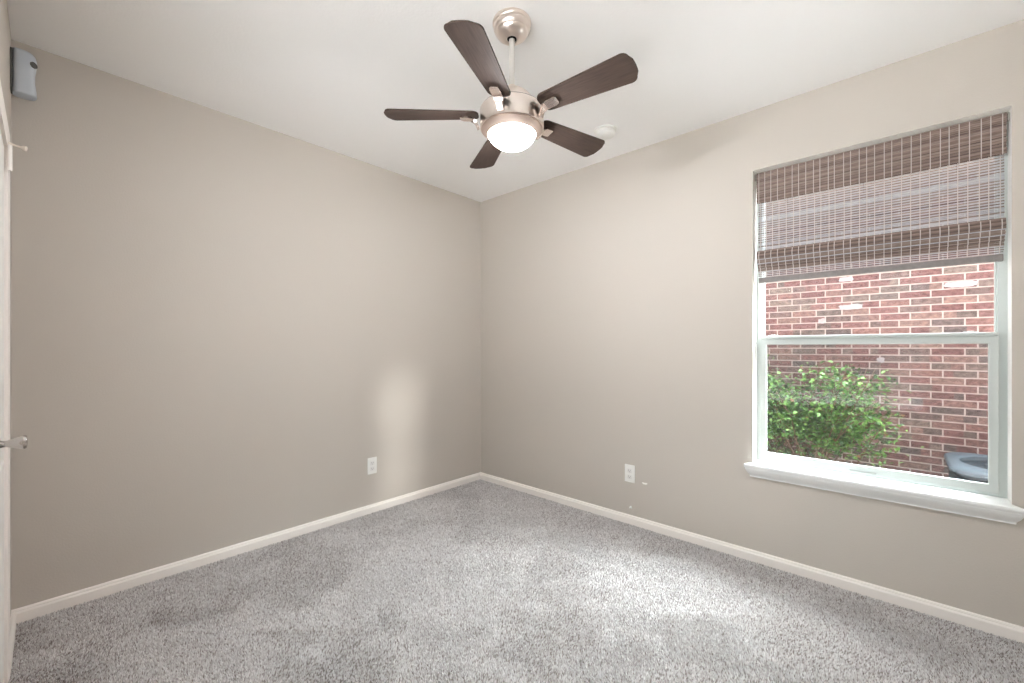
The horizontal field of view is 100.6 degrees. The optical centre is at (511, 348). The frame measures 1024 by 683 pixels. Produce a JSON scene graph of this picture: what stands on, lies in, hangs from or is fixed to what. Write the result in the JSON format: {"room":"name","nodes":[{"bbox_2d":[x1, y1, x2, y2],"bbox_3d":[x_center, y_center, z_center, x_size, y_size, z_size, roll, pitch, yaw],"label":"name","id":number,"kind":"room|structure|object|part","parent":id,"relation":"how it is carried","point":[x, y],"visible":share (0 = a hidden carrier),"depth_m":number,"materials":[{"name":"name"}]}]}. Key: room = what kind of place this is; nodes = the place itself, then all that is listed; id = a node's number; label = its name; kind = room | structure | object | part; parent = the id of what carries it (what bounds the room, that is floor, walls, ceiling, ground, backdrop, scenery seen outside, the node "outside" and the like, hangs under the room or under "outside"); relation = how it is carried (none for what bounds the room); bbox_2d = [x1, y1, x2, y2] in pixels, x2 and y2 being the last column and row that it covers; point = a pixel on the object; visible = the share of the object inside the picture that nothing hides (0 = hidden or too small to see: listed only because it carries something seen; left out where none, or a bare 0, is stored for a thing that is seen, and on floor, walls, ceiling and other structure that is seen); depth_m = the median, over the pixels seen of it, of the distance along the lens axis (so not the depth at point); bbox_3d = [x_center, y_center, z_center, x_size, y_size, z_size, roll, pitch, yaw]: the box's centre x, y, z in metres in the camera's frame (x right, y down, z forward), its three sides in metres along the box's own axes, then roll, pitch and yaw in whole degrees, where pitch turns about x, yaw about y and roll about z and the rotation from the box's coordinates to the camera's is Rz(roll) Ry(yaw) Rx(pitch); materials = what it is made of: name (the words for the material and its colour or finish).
{"room":"empty bedroom","nodes":[
{"label":"empty bedroom","id":0,"kind":"room"},
{"bbox_2d":[0,0,10,615],"bbox_3d":[-1.710,0.127,1.347,1.150,2.840,0.120,0,0,42],"label":"wall","id":1,"kind":"structure","parent":0,"point":[5,34],"depth_m":1.60,"materials":[{"name":"beige paint"}]},
{"bbox_2d":[0,80,9,682],"bbox_3d":[-1.547,0.202,1.288,0.634,1.915,0.013,0,0,42],"label":"trim","id":2,"kind":"structure","parent":1,"relation":"attached to","point":[4,128],"depth_m":1.46,"materials":[{"name":"white paint"}]},
{"bbox_2d":[10,610,16,673],"bbox_3d":[-1.934,1.127,1.643,0.420,0.064,0.014,0,0,42],"label":"baseboard","id":3,"kind":"structure","parent":1,"relation":"attached to","point":[13,618],"depth_m":1.66,"materials":[{"name":"white paint"}]},
{"bbox_2d":[0,130,27,682],"bbox_3d":[-1.544,0.216,1.297,0.522,1.849,0.098,0,0,42],"label":"door","id":4,"kind":"structure","parent":1,"relation":"in","point":[21,442],"depth_m":1.34,"materials":[{"name":"white paint"}]},
{"bbox_3d":[-1.408,0.268,1.203,0.038,0.038,0.052,0,0,42],"label":"knob","id":5,"kind":"part","parent":4,"relation":"part of","materials":[{"name":"silver metal"}]},
{"bbox_2d":[10,47,37,100],"bbox_3d":[-2.005,-1.125,1.748,0.076,0.178,0.074,0,0,42],"label":"sensor","id":6,"kind":"object","parent":1,"relation":"attached to","point":[23,65],"visible":1,"depth_m":1.73,"materials":[{"name":"grey plastic"}]},
{"bbox_3d":[-2.029,-1.126,1.724,0.060,0.164,0.006,0,0,42],"label":"plate","id":7,"kind":"part","parent":6,"relation":"part of","materials":[{"name":"grey plastic"}]},
{"bbox_2d":[11,39,480,609],"bbox_3d":[-1.220,0.127,2.824,0.120,2.840,2.962,0,0,42],"label":"wall","id":8,"kind":"structure","parent":0,"point":[219,320],"depth_m":2.28,"materials":[{"name":"beige paint"}]},
{"bbox_2d":[13,472,479,623],"bbox_3d":[-1.181,1.127,2.767,0.014,0.064,2.690,0,0,42],"label":"baseboard","id":9,"kind":"structure","parent":8,"relation":"attached to","point":[48,606],"depth_m":2.27,"materials":[{"name":"white paint"}]},
{"bbox_2d":[367,457,376,474],"bbox_3d":[-0.982,0.824,2.989,0.008,0.115,0.070,0,0,42],"label":"wall outlet","id":10,"kind":"object","parent":8,"relation":"attached to","point":[371,462],"visible":1,"depth_m":2.99,"materials":[{"name":"white plastic"}]},
{"bbox_2d":[7,0,1023,201],"bbox_3d":[0.009,-1.343,1.701,3.450,0.100,2.962,0,0,42],"label":"ceiling","id":11,"kind":"structure","parent":0,"point":[326,74],"depth_m":1.87,"materials":[{"name":"white paint"}]},
{"bbox_2d":[384,7,637,168],"bbox_3d":[0.028,-1.043,1.683,0.949,0.499,0.958,0,0,42],"label":"ceiling fan","id":12,"kind":"object","parent":11,"relation":"hanging from","point":[510,117],"visible":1,"depth_m":1.59,"materials":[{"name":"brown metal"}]},
{"bbox_3d":[-0.317,-0.924,1.684,0.369,0.032,0.126,0,0,-1],"label":"blade","id":13,"kind":"part","parent":12,"relation":"part of","materials":[{"name":"brown wood"}]},
{"bbox_3d":[-0.095,-0.929,1.385,0.126,0.032,0.369,0,-1,17],"label":"blade","id":14,"kind":"part","parent":12,"relation":"part of","materials":[{"name":"brown wood"}]},
{"bbox_3d":[-0.101,-0.919,1.987,0.126,0.032,0.369,0,-1,-19],"label":"blade","id":15,"kind":"part","parent":12,"relation":"part of","materials":[{"name":"brown wood"}]},
{"bbox_3d":[0.000,-1.131,1.687,0.022,0.196,0.022,0,0,42],"label":"down rod","id":16,"kind":"part","parent":12,"relation":"part of","materials":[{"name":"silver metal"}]},
{"bbox_3d":[0.254,-0.924,1.876,0.369,0.032,0.126,0,0,-37],"label":"blade","id":17,"kind":"part","parent":12,"relation":"part of","materials":[{"name":"brown wood"}]},
{"bbox_3d":[0.258,-0.929,1.504,0.369,0.032,0.126,-1,-1,35],"label":"blade","id":18,"kind":"part","parent":12,"relation":"part of","materials":[{"name":"brown wood"}]},
{"bbox_2d":[594,124,616,139],"bbox_3d":[0.552,-1.274,2.520,0.134,0.038,0.134,0,0,42],"label":"smoke detector","id":19,"kind":"object","parent":11,"relation":"attached to","point":[607,131],"visible":0.97,"depth_m":2.49,"materials":[{"name":"white plastic"}]},
{"bbox_3d":[0.552,-1.288,2.520,0.134,0.010,0.134,0,0,42],"label":"plate","id":20,"kind":"part","parent":19,"relation":"part of","materials":[{"name":"white plastic"}]},
{"bbox_2d":[12,495,1023,682],"bbox_3d":[-0.002,1.183,1.689,3.210,0.048,2.690,0,0,42],"label":"floor","id":21,"kind":"structure","parent":0,"point":[454,495],"depth_m":1.69,"materials":[{"name":"grey carpet"}]},
{"bbox_2d":[8,479,1023,682],"bbox_3d":[-0.002,1.152,1.689,3.208,0.012,2.688,0,0,42],"label":"carpet","id":22,"kind":"structure","parent":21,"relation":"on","point":[138,604],"depth_m":1.82,"materials":[{"name":"grey carpet"}]},
{"bbox_2d":[481,19,1023,626],"bbox_3d":[0.957,0.127,2.737,3.210,2.840,0.152,0,0,42],"label":"wall","id":23,"kind":"structure","parent":0,"point":[619,293],"depth_m":2.50,"materials":[{"name":"beige paint"}]},
{"bbox_2d":[625,464,634,482],"bbox_3d":[0.773,0.822,2.796,0.070,0.115,0.008,0,0,42],"label":"wall outlet","id":24,"kind":"object","parent":23,"relation":"attached to","point":[629,469],"visible":1,"depth_m":2.79,"materials":[{"name":"white plastic"}]},
{"bbox_2d":[480,472,1023,642],"bbox_3d":[0.901,1.127,2.676,3.210,0.064,0.014,0,0,42],"label":"baseboard","id":25,"kind":"structure","parent":23,"relation":"attached to","point":[1007,630],"depth_m":2.14,"materials":[{"name":"white paint"}]},
{"bbox_2d":[744,122,1023,524],"bbox_3d":[1.674,-0.136,2.030,0.984,1.661,0.180,0,0,42],"label":"window","id":26,"kind":"structure","parent":23,"relation":"in","point":[989,501],"depth_m":1.88,"materials":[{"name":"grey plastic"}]},
{"bbox_3d":[1.727,-0.487,2.088,0.864,0.898,0.024,0,0,42],"label":"sash","id":27,"kind":"part","parent":26,"relation":"part of","materials":[{"name":"clear glass"}]},
{"bbox_3d":[1.696,0.267,2.057,0.869,0.670,0.020,0,0,42],"label":"sash","id":28,"kind":"part","parent":26,"relation":"part of","materials":[{"name":"clear plastic"}]},
{"bbox_2d":[755,112,1009,282],"bbox_3d":[1.686,-0.661,2.043,0.917,0.605,0.050,0,0,42],"label":"woven shade","id":29,"kind":"object","parent":26,"relation":"attached to","point":[933,149],"visible":1,"depth_m":1.98,"materials":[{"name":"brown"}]},
{"bbox_3d":[1.697,-0.735,2.055,0.899,0.413,0.003,0,0,42],"label":"shade panel","id":30,"kind":"part","parent":29,"relation":"part of","materials":[{"name":"brown wicker"}]},
{"bbox_3d":[1.631,0.657,1.983,0.984,0.075,0.052,0,0,42],"label":"sill","id":31,"kind":"part","parent":26,"relation":"part of","materials":[{"name":"white paint"}]},
{"label":"outside","id":32,"kind":"structure","parent":0,"visible":0},
{"bbox_3d":[3.548,1.597,6.467,26.000,0.100,8.847,0,0,42],"label":"ground","id":33,"kind":"structure","parent":32,"visible":0},
{"bbox_2d":[767,347,923,468],"bbox_3d":[2.715,0.811,4.173,1.874,1.664,1.056,0,0,38],"label":"shrub","id":34,"kind":"object","parent":33,"relation":"on","point":[782,412],"visible":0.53,"depth_m":3.86,"materials":[{"name":"green plant"}]},
{"bbox_2d":[765,157,993,477],"bbox_3d":[2.622,-0.843,6.566,13.100,4.880,2.950,0,0,42],"label":"house","id":35,"kind":"structure","parent":33,"relation":"on","point":[946,411],"depth_m":4.02,"materials":[{"name":"red brick"}]},
{"bbox_2d":[944,452,987,482],"bbox_3d":[3.773,1.212,3.135,0.960,0.671,0.960,0,0,42],"label":"birdbath","id":36,"kind":"object","parent":33,"relation":"on","point":[961,465],"visible":0.21,"depth_m":3.24,"materials":[{"name":"stone"}]},
{"bbox_2d":[963,460,987,468],"bbox_3d":[3.773,0.907,3.135,0.622,0.006,0.622,0,0,-8],"label":"basin","id":37,"kind":"object","parent":36,"relation":"attached to","point":[978,463],"depth_m":3.38,"materials":[{"name":"grey stone"}]}
]}

